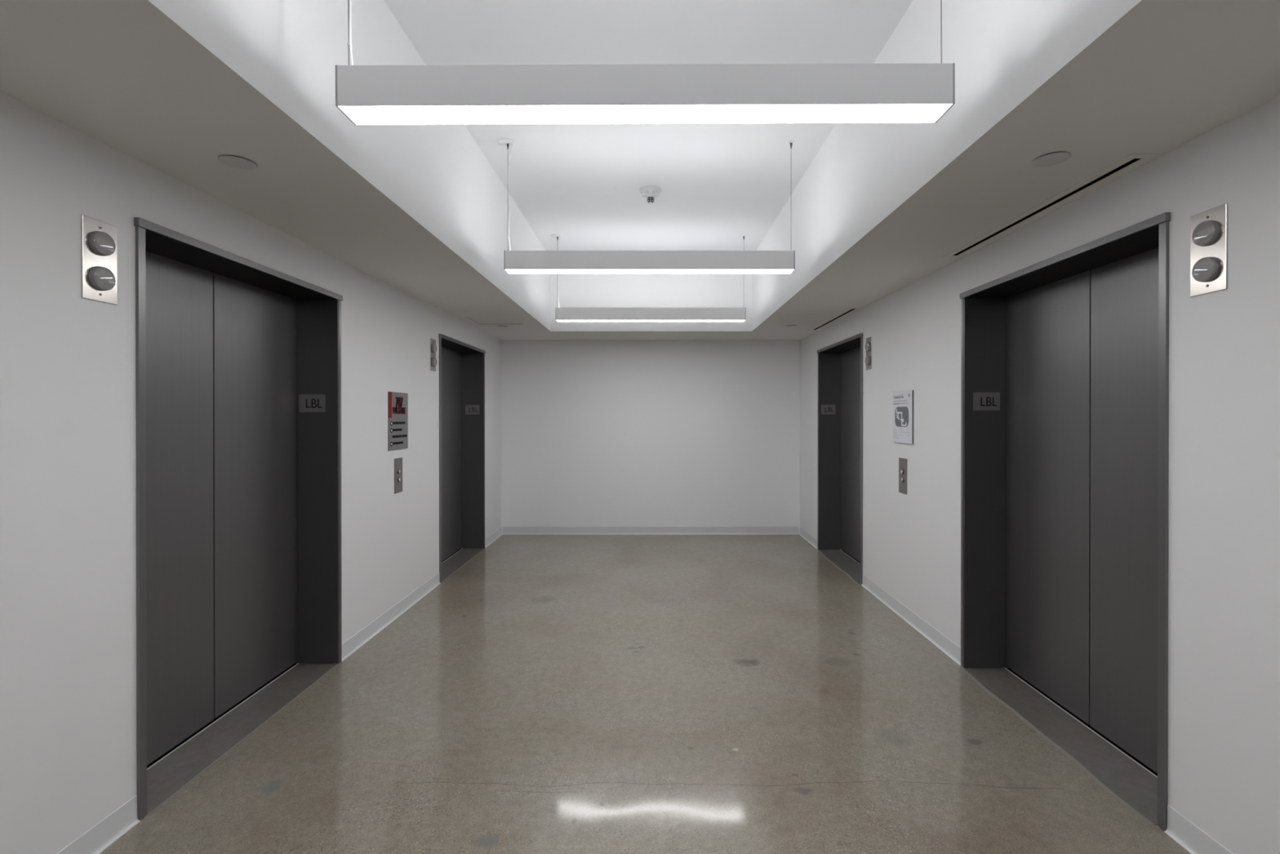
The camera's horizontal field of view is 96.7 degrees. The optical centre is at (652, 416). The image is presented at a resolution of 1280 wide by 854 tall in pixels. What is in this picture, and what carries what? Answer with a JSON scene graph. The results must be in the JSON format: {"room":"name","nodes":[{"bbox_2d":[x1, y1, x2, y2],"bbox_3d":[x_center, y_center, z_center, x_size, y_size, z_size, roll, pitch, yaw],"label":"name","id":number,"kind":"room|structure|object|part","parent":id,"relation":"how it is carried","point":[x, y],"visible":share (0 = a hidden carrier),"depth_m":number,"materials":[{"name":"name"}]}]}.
{"room":"lobby","nodes":[
{"label":"lobby","id":0,"kind":"room"},
{"bbox_2d":[0,91,501,853],"bbox_3d":[-2.070,-0.208,1.214,0.400,3.450,11.830,0,0,0],"label":"wall","id":1,"kind":"structure","parent":0,"point":[68,459],"depth_m":1.90,"materials":[{"name":"white paint"}]},
{"bbox_2d":[56,794,140,853],"bbox_3d":[-1.863,1.425,-1.268,0.014,0.097,6.656,0,0,0],"label":"baseboard","id":2,"kind":"structure","parent":1,"relation":"attached to","point":[96,839],"depth_m":1.94,"materials":[{"name":"white plastic"}]},
{"bbox_2d":[81,214,117,304],"bbox_3d":[-1.858,-0.527,1.921,0.024,0.272,0.121,0,0,0],"label":"lantern","id":3,"kind":"object","parent":1,"relation":"attached to","point":[99,238],"visible":1,"depth_m":1.91,"materials":[{"name":"metal"}]},
{"bbox_2d":[133,217,342,820],"bbox_3d":[-2.002,0.370,2.726,0.302,2.184,1.348,0,0,0],"label":"door","id":4,"kind":"structure","parent":1,"relation":"in","point":[238,358],"depth_m":2.79,"materials":[{"name":"grey metal"}]},
{"bbox_3d":[-2.120,0.365,2.397,0.035,2.168,0.653,0,0,0],"label":"panel","id":5,"kind":"part","parent":4,"relation":"part of","materials":[{"name":"grey metal"}]},
{"bbox_3d":[-2.096,1.460,2.729,0.005,0.005,1.272,0,0,0],"label":"sill","id":6,"kind":"part","parent":4,"relation":"part of","materials":[{"name":"silver metal"}]},
{"bbox_3d":[-2.120,0.363,3.056,0.035,2.168,0.653,0,0,0],"label":"panel","id":7,"kind":"part","parent":4,"relation":"part of","materials":[{"name":"grey metal"}]},
{"bbox_3d":[-2.011,-0.081,3.359,0.155,0.105,0.003,0,0,0],"label":"floor plate","id":8,"kind":"part","parent":4,"relation":"part of","materials":[{"name":"metal"}]},
{"bbox_2d":[342,572,440,661],"bbox_3d":[-1.863,1.409,4.189,0.014,0.097,1.581,0,0,0],"label":"baseboard","id":9,"kind":"structure","parent":1,"relation":"attached to","point":[368,632],"depth_m":3.98,"materials":[{"name":"white plastic"}]},
{"bbox_2d":[387,391,408,450],"bbox_3d":[-1.864,0.029,4.173,0.012,0.418,0.317,0,0,0],"label":"sign","id":10,"kind":"object","parent":1,"relation":"attached to","point":[397,402],"visible":1,"depth_m":4.16,"materials":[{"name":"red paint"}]},
{"bbox_2d":[394,457,402,493],"bbox_3d":[-1.864,0.426,4.155,0.012,0.253,0.121,0,0,0],"label":"switch","id":11,"kind":"object","parent":1,"relation":"attached to","point":[397,461],"visible":1,"depth_m":4.15,"materials":[{"name":"metal"}]},
{"bbox_2d":[430,337,436,371],"bbox_3d":[-1.858,-0.527,4.835,0.024,0.272,0.121,0,0,0],"label":"lantern","id":12,"kind":"object","parent":1,"relation":"attached to","point":[433,342],"visible":1,"depth_m":4.81,"materials":[{"name":"metal"}]},
{"bbox_2d":[439,333,485,582],"bbox_3d":[-2.002,0.362,5.638,0.302,2.184,1.333,0,0,0],"label":"door","id":13,"kind":"structure","parent":1,"relation":"in","point":[461,364],"depth_m":6.18,"materials":[{"name":"grey metal"}]},
{"bbox_3d":[-2.120,0.355,5.963,0.035,2.168,0.646,0,0,0],"label":"panel","id":14,"kind":"part","parent":13,"relation":"part of","materials":[{"name":"grey metal"}]},
{"bbox_3d":[-1.987,-0.081,6.263,0.155,0.105,0.003,0,0,0],"label":"floor plate","id":15,"kind":"part","parent":13,"relation":"part of","materials":[{"name":"metal"}]},
{"bbox_2d":[484,526,502,547],"bbox_3d":[-1.863,1.402,6.667,0.014,0.097,0.729,0,0,0],"label":"baseboard","id":16,"kind":"structure","parent":1,"relation":"attached to","point":[495,535],"depth_m":6.66,"materials":[{"name":"white plastic"}]},
{"bbox_2d":[0,0,1279,340],"bbox_3d":[-0.025,-1.433,1.211,3.689,1.001,11.630,0,0,0],"label":"ceiling","id":17,"kind":"structure","parent":0,"point":[176,87],"depth_m":2.06,"materials":[{"name":"white paint"}]},
{"bbox_2d":[217,155,257,169],"bbox_3d":[-1.519,-0.931,2.082,0.114,0.007,0.114,0,0,0],"label":"cover plate","id":18,"kind":"object","parent":17,"relation":"attached to","point":[236,162],"visible":1,"depth_m":2.08,"materials":[{"name":"white"}]},
{"bbox_2d":[808,307,861,330],"bbox_3d":[1.750,-0.999,5.566,0.103,0.112,1.311,0,0,0],"label":"ceiling vent","id":19,"kind":"object","parent":17,"relation":"in","point":[850,310],"visible":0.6,"depth_m":5.46,"materials":[{"name":"white metal"}]},
{"bbox_2d":[942,153,1160,257],"bbox_3d":[1.750,-0.991,2.679,0.103,0.112,1.321,0,0,0],"label":"ceiling vent","id":20,"kind":"object","parent":17,"relation":"in","point":[1131,161],"visible":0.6,"depth_m":2.44,"materials":[{"name":"white metal"}]},
{"bbox_2d":[1032,151,1071,166],"bbox_3d":[1.441,-0.931,2.055,0.114,0.007,0.114,0,0,0],"label":"cover plate","id":21,"kind":"object","parent":17,"relation":"attached to","point":[1052,158],"visible":1,"depth_m":2.05,"materials":[{"name":"white plastic"}]},
{"bbox_2d":[99,534,1191,853],"bbox_3d":[0.000,1.516,1.219,4.800,0.100,11.830,0,0,0],"label":"floor","id":22,"kind":"structure","parent":0,"point":[553,694],"depth_m":2.58,"materials":[{"name":"concrete"}]},
{"bbox_2d":[384,0,912,250],"bbox_3d":[-0.018,-1.845,2.688,2.224,0.185,7.186,0,0,0],"label":"ceiling","id":23,"kind":"structure","parent":0,"point":[719,184],"depth_m":3.51,"materials":[{"name":"white paint"}]},
{"bbox_2d":[335,0,955,124],"bbox_3d":[-0.045,-1.336,1.735,1.892,0.828,0.113,0,0,0],"label":"linear pendant light","id":24,"kind":"object","parent":23,"relation":"hanging from","point":[923,92],"visible":1,"depth_m":1.68,"materials":[{"name":"white metal"}]},
{"bbox_3d":[-0.911,-1.372,1.728,0.029,0.722,0.006,0,0,0],"label":"power cord","id":25,"kind":"part","parent":24,"relation":"part of","materials":[{"name":"white plastic"}]},
{"bbox_2d":[337,103,952,124],"bbox_3d":[-0.021,-0.925,1.736,1.818,0.006,0.106,0,0,0],"label":"diffuser","id":26,"kind":"object","parent":24,"relation":"attached to","point":[705,113],"depth_m":1.73,"materials":[{"name":"white plastic"}]},
{"bbox_2d":[497,137,795,274],"bbox_3d":[-0.043,-1.342,3.632,1.892,0.828,0.113,0,0,0],"label":"linear pendant light","id":27,"kind":"object","parent":23,"relation":"hanging from","point":[514,261],"visible":1,"depth_m":3.58,"materials":[{"name":"white metal"}]},
{"bbox_3d":[-0.909,-1.383,3.628,0.029,0.722,0.006,0,0,0],"label":"power cord","id":28,"kind":"part","parent":27,"relation":"part of","materials":[{"name":"white plastic"}]},
{"bbox_2d":[505,269,793,273],"bbox_3d":[-0.021,-0.930,3.633,1.818,0.004,0.106,0,0,0],"label":"diffuser","id":29,"kind":"object","parent":27,"relation":"attached to","point":[509,271],"depth_m":3.63,"materials":[{"name":"white plastic"}]},
{"bbox_2d":[551,233,746,321],"bbox_3d":[-0.043,-1.347,5.523,1.892,0.828,0.113,0,0,0],"label":"linear pendant light","id":30,"kind":"object","parent":23,"relation":"hanging from","point":[562,314],"visible":0.91,"depth_m":5.47,"materials":[{"name":"white metal"}]},
{"bbox_3d":[-0.909,-1.388,5.519,0.029,0.722,0.006,0,0,0],"label":"power cord","id":31,"kind":"part","parent":30,"relation":"part of","materials":[{"name":"white plastic"}]},
{"bbox_2d":[556,320,744,321],"bbox_3d":[-0.021,-0.936,5.524,1.818,0.004,0.106,0,0,0],"label":"diffuser","id":32,"kind":"object","parent":30,"relation":"attached to","point":[557,320],"depth_m":5.52,"materials":[{"name":"white plastic"}]},
{"bbox_2d":[640,185,661,203],"bbox_3d":[-0.017,-1.707,4.395,0.170,0.101,0.170,0,0,0],"label":"smoke detector","id":33,"kind":"object","parent":23,"relation":"attached to","point":[650,192],"visible":1,"depth_m":4.36,"materials":[{"name":"grey plastic"}]},
{"bbox_2d":[501,340,799,533],"bbox_3d":[-0.025,-0.226,7.129,3.689,3.450,0.200,0,0,0],"label":"wall","id":34,"kind":"structure","parent":0,"point":[594,433],"depth_m":7.03,"materials":[{"name":"white paint"}]},
{"bbox_2d":[502,526,799,534],"bbox_3d":[-0.025,1.401,7.027,3.660,0.097,0.014,0,0,0],"label":"baseboard","id":35,"kind":"structure","parent":34,"relation":"attached to","point":[506,530],"depth_m":7.03,"materials":[{"name":"white plastic"}]},
{"bbox_2d":[800,95,1279,853],"bbox_3d":[2.019,-0.208,1.214,0.400,3.450,11.830,0,0,0],"label":"wall","id":36,"kind":"structure","parent":0,"point":[1224,511],"depth_m":1.93,"materials":[{"name":"white paint"}]},
{"bbox_2d":[799,526,817,548],"bbox_3d":[1.812,1.402,6.638,0.014,0.097,0.786,0,0,0],"label":"baseboard","id":37,"kind":"structure","parent":36,"relation":"attached to","point":[808,537],"depth_m":6.63,"materials":[{"name":"white plastic"}]},
{"bbox_2d":[817,333,862,584],"bbox_3d":[1.937,0.362,5.584,0.329,2.184,1.327,0,0,0],"label":"door","id":38,"kind":"structure","parent":36,"relation":"in","point":[840,364],"depth_m":6.12,"materials":[{"name":"grey metal"}]},
{"bbox_3d":[1.913,-0.082,6.206,0.155,0.105,0.003,0,0,0],"label":"floor plate","id":39,"kind":"part","parent":38,"relation":"part of","materials":[{"name":"metal"}]},
{"bbox_3d":[2.069,0.355,5.908,0.035,2.168,0.642,0,0,0],"label":"panel","id":40,"kind":"part","parent":38,"relation":"part of","materials":[{"name":"grey metal"}]},
{"bbox_2d":[865,336,871,370],"bbox_3d":[1.807,-0.534,4.785,0.024,0.272,0.121,0,0,0],"label":"lantern","id":41,"kind":"object","parent":36,"relation":"attached to","point":[868,340],"visible":1,"depth_m":4.76,"materials":[{"name":"metal"}]},
{"bbox_2d":[898,457,906,494],"bbox_3d":[1.813,0.425,4.113,0.012,0.253,0.122,0,0,0],"label":"switch","id":42,"kind":"object","parent":36,"relation":"attached to","point":[902,462],"visible":1,"depth_m":4.11,"materials":[{"name":"silver metal"}]},
{"bbox_2d":[893,389,913,444],"bbox_3d":[1.812,-0.002,4.125,0.014,0.381,0.318,0,0,0],"label":"sign","id":43,"kind":"object","parent":36,"relation":"attached to","point":[903,400],"visible":1,"depth_m":4.10,"materials":[{"name":"grey"}]},
{"bbox_2d":[861,573,960,665],"bbox_3d":[1.812,1.409,4.134,0.014,0.097,1.588,0,0,0],"label":"baseboard","id":44,"kind":"structure","parent":36,"relation":"attached to","point":[952,650],"depth_m":3.92,"materials":[{"name":"white plastic"}]},
{"bbox_2d":[959,212,1170,830],"bbox_3d":[1.937,0.370,2.671,0.330,2.184,1.342,0,0,0],"label":"door","id":45,"kind":"structure","parent":36,"relation":"in","point":[1064,357],"depth_m":2.73,"materials":[{"name":"grey metal"}]},
{"bbox_3d":[1.937,-0.091,3.301,0.155,0.105,0.003,0,0,0],"label":"floor plate","id":46,"kind":"part","parent":45,"relation":"part of","materials":[{"name":"metal"}]},
{"bbox_3d":[2.069,0.363,2.999,0.035,2.168,0.650,0,0,0],"label":"panel","id":47,"kind":"part","parent":45,"relation":"part of","materials":[{"name":"grey metal"}]},
{"bbox_3d":[2.045,1.460,2.674,0.005,0.005,1.266,0,0,0],"label":"sill","id":48,"kind":"part","parent":45,"relation":"part of","materials":[{"name":"silver metal"}]},
{"bbox_3d":[2.069,0.365,2.343,0.035,2.168,0.650,0,0,0],"label":"panel","id":49,"kind":"part","parent":45,"relation":"part of","materials":[{"name":"grey metal"}]},
{"bbox_2d":[1164,804,1233,853],"bbox_3d":[1.812,1.425,-1.294,0.014,0.097,6.604,0,0,0],"label":"baseboard","id":50,"kind":"structure","parent":36,"relation":"attached to","point":[1180,828],"depth_m":1.92,"materials":[{"name":"white plastic"}]},
{"bbox_2d":[1190,203,1227,297],"bbox_3d":[1.807,-0.541,1.861,0.024,0.272,0.121,0,0,0],"label":"lantern","id":51,"kind":"object","parent":36,"relation":"attached to","point":[1209,228],"visible":1,"depth_m":1.85,"materials":[{"name":"metal"}]}
]}

